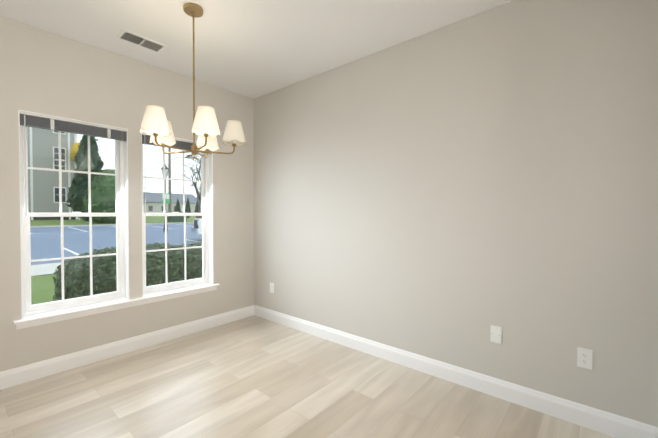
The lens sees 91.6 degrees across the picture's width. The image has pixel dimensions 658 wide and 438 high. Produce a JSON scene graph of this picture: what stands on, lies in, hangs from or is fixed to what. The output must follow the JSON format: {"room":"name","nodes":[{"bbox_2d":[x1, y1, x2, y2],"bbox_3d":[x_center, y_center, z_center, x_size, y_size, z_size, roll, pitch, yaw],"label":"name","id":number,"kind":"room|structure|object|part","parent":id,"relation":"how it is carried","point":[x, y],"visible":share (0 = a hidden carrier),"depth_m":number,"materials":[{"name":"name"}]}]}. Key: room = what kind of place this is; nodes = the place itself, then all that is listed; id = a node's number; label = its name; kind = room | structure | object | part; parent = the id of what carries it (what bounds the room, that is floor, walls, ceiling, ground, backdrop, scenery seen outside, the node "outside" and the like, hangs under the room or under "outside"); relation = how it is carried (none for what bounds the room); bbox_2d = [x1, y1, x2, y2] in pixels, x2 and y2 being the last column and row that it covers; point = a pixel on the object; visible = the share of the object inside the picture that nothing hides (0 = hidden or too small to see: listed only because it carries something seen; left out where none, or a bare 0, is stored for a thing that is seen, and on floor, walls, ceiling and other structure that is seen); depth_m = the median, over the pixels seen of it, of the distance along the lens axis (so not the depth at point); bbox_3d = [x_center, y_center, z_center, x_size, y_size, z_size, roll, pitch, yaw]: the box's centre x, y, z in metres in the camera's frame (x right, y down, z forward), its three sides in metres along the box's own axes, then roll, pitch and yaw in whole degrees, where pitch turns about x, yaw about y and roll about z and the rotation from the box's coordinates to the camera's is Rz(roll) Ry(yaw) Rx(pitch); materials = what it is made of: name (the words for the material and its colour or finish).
{"room":"dining room","nodes":[
{"label":"dining room","id":0,"kind":"room"},
{"bbox_2d":[0,16,253,371],"bbox_3d":[-2.883,-0.104,1.948,0.200,2.740,6.125,1,1,40],"label":"wall","id":1,"kind":"structure","parent":0,"point":[42,71],"depth_m":2.91,"materials":[{"name":"beige paint"}]},
{"bbox_2d":[18,109,128,318],"bbox_3d":[-2.172,-0.030,2.763,0.169,1.593,0.733,1,1,40],"label":"window unit","id":2,"kind":"structure","parent":1,"relation":"in","point":[118,135],"depth_m":2.74,"materials":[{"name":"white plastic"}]},
{"bbox_3d":[-2.216,-0.406,2.794,0.004,0.726,0.617,1,1,40],"label":"glass trim","id":3,"kind":"part","parent":2,"relation":"part of","materials":[{"name":"clear glass"}]},
{"bbox_3d":[-2.216,-0.405,2.794,0.028,0.784,0.669,1,1,40],"label":"trim","id":4,"kind":"part","parent":2,"relation":"part of","materials":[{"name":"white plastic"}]},
{"bbox_3d":[-2.125,-0.425,2.716,0.042,0.799,0.725,1,1,40],"label":"blind trim","id":5,"kind":"part","parent":2,"relation":"part of","materials":[{"name":"grey"}]},
{"bbox_3d":[-2.192,0.348,2.785,0.028,0.792,0.669,1,1,40],"label":"trim","id":6,"kind":"part","parent":2,"relation":"part of","materials":[{"name":"white plastic"}]},
{"bbox_3d":[-2.192,0.340,2.785,0.004,0.716,0.605,1,1,40],"label":"glass trim","id":7,"kind":"part","parent":2,"relation":"part of","materials":[{"name":"clear glass"}]},
{"bbox_2d":[13,283,219,329],"bbox_3d":[-1.847,0.797,3.062,0.144,0.070,1.684,1,1,40],"label":"sill","id":8,"kind":"structure","parent":1,"relation":"attached to","point":[57,315],"depth_m":2.84,"materials":[{"name":"white wood"}]},
{"bbox_2d":[0,305,254,389],"bbox_3d":[-2.865,1.204,1.823,0.015,0.128,5.925,1,1,40],"label":"baseboard","id":9,"kind":"structure","parent":1,"relation":"attached to","point":[28,372],"depth_m":2.88,"materials":[{"name":"white wood"}]},
{"bbox_2d":[141,132,213,294],"bbox_3d":[-1.621,-0.041,3.410,0.169,1.593,0.741,1,1,40],"label":"window unit","id":10,"kind":"structure","parent":1,"relation":"in","point":[206,193],"depth_m":3.50,"materials":[{"name":"white plastic"}]},
{"bbox_3d":[-1.665,-0.416,3.442,0.004,0.726,0.625,1,1,40],"label":"glass trim","id":11,"kind":"part","parent":10,"relation":"part of","materials":[{"name":"clear glass"}]},
{"bbox_3d":[-1.665,-0.415,3.442,0.028,0.784,0.677,1,1,40],"label":"trim","id":12,"kind":"part","parent":10,"relation":"part of","materials":[{"name":"white plastic"}]},
{"bbox_3d":[-1.641,0.337,3.433,0.028,0.792,0.677,1,1,40],"label":"trim","id":13,"kind":"part","parent":10,"relation":"part of","materials":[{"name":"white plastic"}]},
{"bbox_3d":[-1.641,0.329,3.433,0.004,0.716,0.613,1,1,40],"label":"glass trim","id":14,"kind":"part","parent":10,"relation":"part of","materials":[{"name":"clear glass"}]},
{"bbox_3d":[-1.574,-0.436,3.364,0.042,0.799,0.733,1,1,40],"label":"blind trim","id":15,"kind":"part","parent":10,"relation":"part of","materials":[{"name":"grey"}]},
{"bbox_2d":[0,0,512,98],"bbox_3d":[-0.140,-1.496,-0.406,7.399,0.120,6.125,1,1,40],"label":"ceiling","id":16,"kind":"structure","parent":0,"point":[253,49],"depth_m":2.50,"materials":[{"name":"white paint"}]},
{"bbox_2d":[116,29,167,53],"bbox_3d":[-1.573,-1.481,2.696,0.190,0.011,0.335,1,1,40],"label":"ceiling vent","id":17,"kind":"object","parent":16,"relation":"in","point":[127,36],"visible":1,"depth_m":2.68,"materials":[{"name":"white metal"}]},
{"bbox_2d":[140,2,246,158],"bbox_3d":[-0.960,-0.949,2.246,0.691,1.058,0.681,1,1,40],"label":"chandelier","id":18,"kind":"object","parent":16,"relation":"hanging from","point":[156,126],"visible":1,"depth_m":2.22,"materials":[{"name":"white fabric"}]},
{"bbox_3d":[-1.109,-0.624,2.045,0.175,0.164,0.173,1,1,40],"label":"lamp shade","id":19,"kind":"part","parent":18,"relation":"part of","materials":[{"name":"white fabric"}]},
{"bbox_3d":[-1.217,-0.629,2.346,0.175,0.164,0.173,1,1,40],"label":"lamp shade","id":20,"kind":"part","parent":18,"relation":"part of","materials":[{"name":"white fabric"}]},
{"bbox_3d":[-0.789,-0.625,2.055,0.175,0.164,0.173,1,1,40],"label":"lamp shade","id":21,"kind":"part","parent":18,"relation":"part of","materials":[{"name":"white fabric"}]},
{"bbox_3d":[-0.964,-0.632,2.542,0.175,0.164,0.173,1,1,40],"label":"lamp shade","id":22,"kind":"part","parent":18,"relation":"part of","materials":[{"name":"white fabric"}]},
{"bbox_3d":[-0.700,-0.629,2.362,0.175,0.164,0.173,1,1,40],"label":"lamp shade","id":23,"kind":"part","parent":18,"relation":"part of","materials":[{"name":"white fabric"}]},
{"bbox_2d":[0,315,614,437],"bbox_3d":[-0.140,1.353,-0.360,7.399,0.100,6.125,1,1,40],"label":"floor","id":24,"kind":"structure","parent":0,"point":[253,376],"depth_m":2.24,"materials":[{"name":"wood"}]},
{"bbox_2d":[254,0,657,426],"bbox_3d":[1.855,-0.102,1.809,7.199,2.740,0.200,1,1,40],"label":"wall","id":25,"kind":"structure","parent":0,"point":[452,193],"depth_m":2.28,"materials":[{"name":"beige paint"}]},
{"bbox_2d":[270,282,273,292],"bbox_3d":[-0.689,0.836,3.850,0.072,0.117,0.008,1,1,40],"label":"outlet","id":26,"kind":"object","parent":25,"relation":"attached to","point":[271,287],"visible":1,"depth_m":3.84,"materials":[{"name":"white plastic"}]},
{"bbox_2d":[254,305,657,437],"bbox_3d":[0.443,1.187,2.889,3.646,0.128,0.015,1,1,40],"label":"baseboard","id":27,"kind":"structure","parent":25,"relation":"attached to","point":[605,422],"depth_m":2.29,"materials":[{"name":"white wood"}]},
{"bbox_2d":[490,325,501,343],"bbox_3d":[1.180,0.821,2.261,0.072,0.117,0.007,1,1,40],"label":"electrical outlet cover","id":28,"kind":"object","parent":25,"relation":"attached to","point":[495,334],"visible":1,"depth_m":2.26,"materials":[{"name":"white plastic"}]},
{"bbox_2d":[577,347,592,369],"bbox_3d":[1.553,0.852,1.944,0.072,0.117,0.008,1,1,40],"label":"electrical outlet","id":29,"kind":"object","parent":25,"relation":"attached to","point":[584,358],"visible":1,"depth_m":1.94,"materials":[{"name":"white plastic"}]},
{"label":"outside","id":30,"kind":"structure","parent":0,"visible":0},
{"bbox_2d":[30,216,201,304],"bbox_3d":[-29.121,-0.809,91.972,156.401,2.476,222.910,1,1,40],"label":"ground","id":31,"kind":"structure","parent":30,"point":[50,269],"depth_m":17.44,"materials":[{"name":"grey asphalt"}]},
{"bbox_2d":[27,127,77,219],"bbox_3d":[-51.650,-6.103,24.004,15.000,13.568,50.300,1,1,40],"label":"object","id":32,"kind":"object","parent":31,"relation":"on","point":[51,158],"depth_m":36.39,"materials":[{"name":"grey"}]},
{"bbox_2d":[70,142,84,219],"bbox_3d":[-28.729,-4.346,37.532,2.690,9.163,2.714,1,1,40],"label":"autumn tree","id":33,"kind":"object","parent":31,"relation":"on","point":[73,152],"depth_m":36.33,"materials":[{"name":"yellow plant"}]},
{"bbox_2d":[66,135,103,220],"bbox_3d":[-25.787,-4.957,34.584,3.572,10.852,3.906,1,1,40],"label":"conifer","id":34,"kind":"object","parent":31,"relation":"on","point":[83,160],"depth_m":33.75,"materials":[{"name":"green plant"}]},
{"bbox_2d":[82,169,115,223],"bbox_3d":[-20.128,-1.939,29.381,4.046,5.248,4.069,1,1,40],"label":"shrub","id":35,"kind":"object","parent":31,"relation":"on","point":[98,180],"depth_m":27.94,"materials":[{"name":"green plant"}]},
{"bbox_2d":[52,241,201,300],"bbox_3d":[-1.504,0.903,5.945,1.548,1.233,5.553,1,1,40],"label":"hedge","id":36,"kind":"object","parent":31,"relation":"on","point":[76,283],"depth_m":3.99,"materials":[{"name":"green plant"}]},
{"bbox_2d":[161,164,169,231],"bbox_3d":[-11.806,-1.514,23.083,0.520,4.950,0.600,1,1,40],"label":"lamp post","id":37,"kind":"object","parent":31,"relation":"on","point":[167,194],"depth_m":23.03,"materials":[{"name":"black metal"}]},
{"bbox_2d":[144,148,190,211],"bbox_3d":[-9.798,-6.434,55.647,18.801,13.000,52.472,1,1,40],"label":"utility pole","id":38,"kind":"object","parent":31,"relation":"on","point":[169,181],"depth_m":39.29,"materials":[{"name":"brown wood"}]},
{"bbox_2d":[143,192,198,212],"bbox_3d":[-43.208,-3.723,84.928,8.600,5.800,14.600,1,1,40],"label":"house","id":39,"kind":"structure","parent":31,"relation":"on","point":[156,201],"depth_m":81.40,"materials":[{"name":"grey"}]},
{"bbox_2d":[167,211,186,221],"bbox_3d":[-16.255,-0.138,34.239,1.200,1.150,1.600,1,1,40],"label":"utility box","id":40,"kind":"object","parent":31,"relation":"on","point":[172,218],"depth_m":33.69,"materials":[{"name":"green metal"}]},
{"bbox_2d":[175,200,180,211],"bbox_3d":[-22.019,-1.417,46.593,0.955,3.000,0.963,1,1,40],"label":"tree","id":41,"kind":"object","parent":31,"relation":"on","point":[177,208],"depth_m":46.38,"materials":[{"name":"green plant"}]},
{"bbox_2d":[185,198,190,217],"bbox_3d":[-21.219,-1.597,48.151,0.919,3.300,0.917,1,1,40],"label":"tree","id":42,"kind":"object","parent":31,"relation":"on","point":[187,209],"depth_m":47.91,"materials":[{"name":"green plant"}]},
{"bbox_2d":[182,154,200,217],"bbox_3d":[-19.764,-4.901,48.430,8.558,10.116,6.714,1,1,40],"label":"bare tree","id":43,"kind":"object","parent":31,"relation":"on","point":[198,179],"depth_m":47.80,"materials":[{"name":"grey plant"}]},
{"bbox_2d":[194,199,198,217],"bbox_3d":[-20.415,-1.476,49.709,0.933,3.000,0.968,1,1,40],"label":"tree","id":44,"kind":"object","parent":31,"relation":"on","point":[196,208],"depth_m":49.45,"materials":[{"name":"green plant"}]},
{"bbox_2d":[191,218,201,235],"bbox_3d":[-5.009,0.315,19.133,5.698,1.980,2.074,-1,1,-31],"label":"truck","id":45,"kind":"object","parent":31,"relation":"on","point":[196,225],"depth_m":17.20,"materials":[{"name":"white metal"}]}
]}

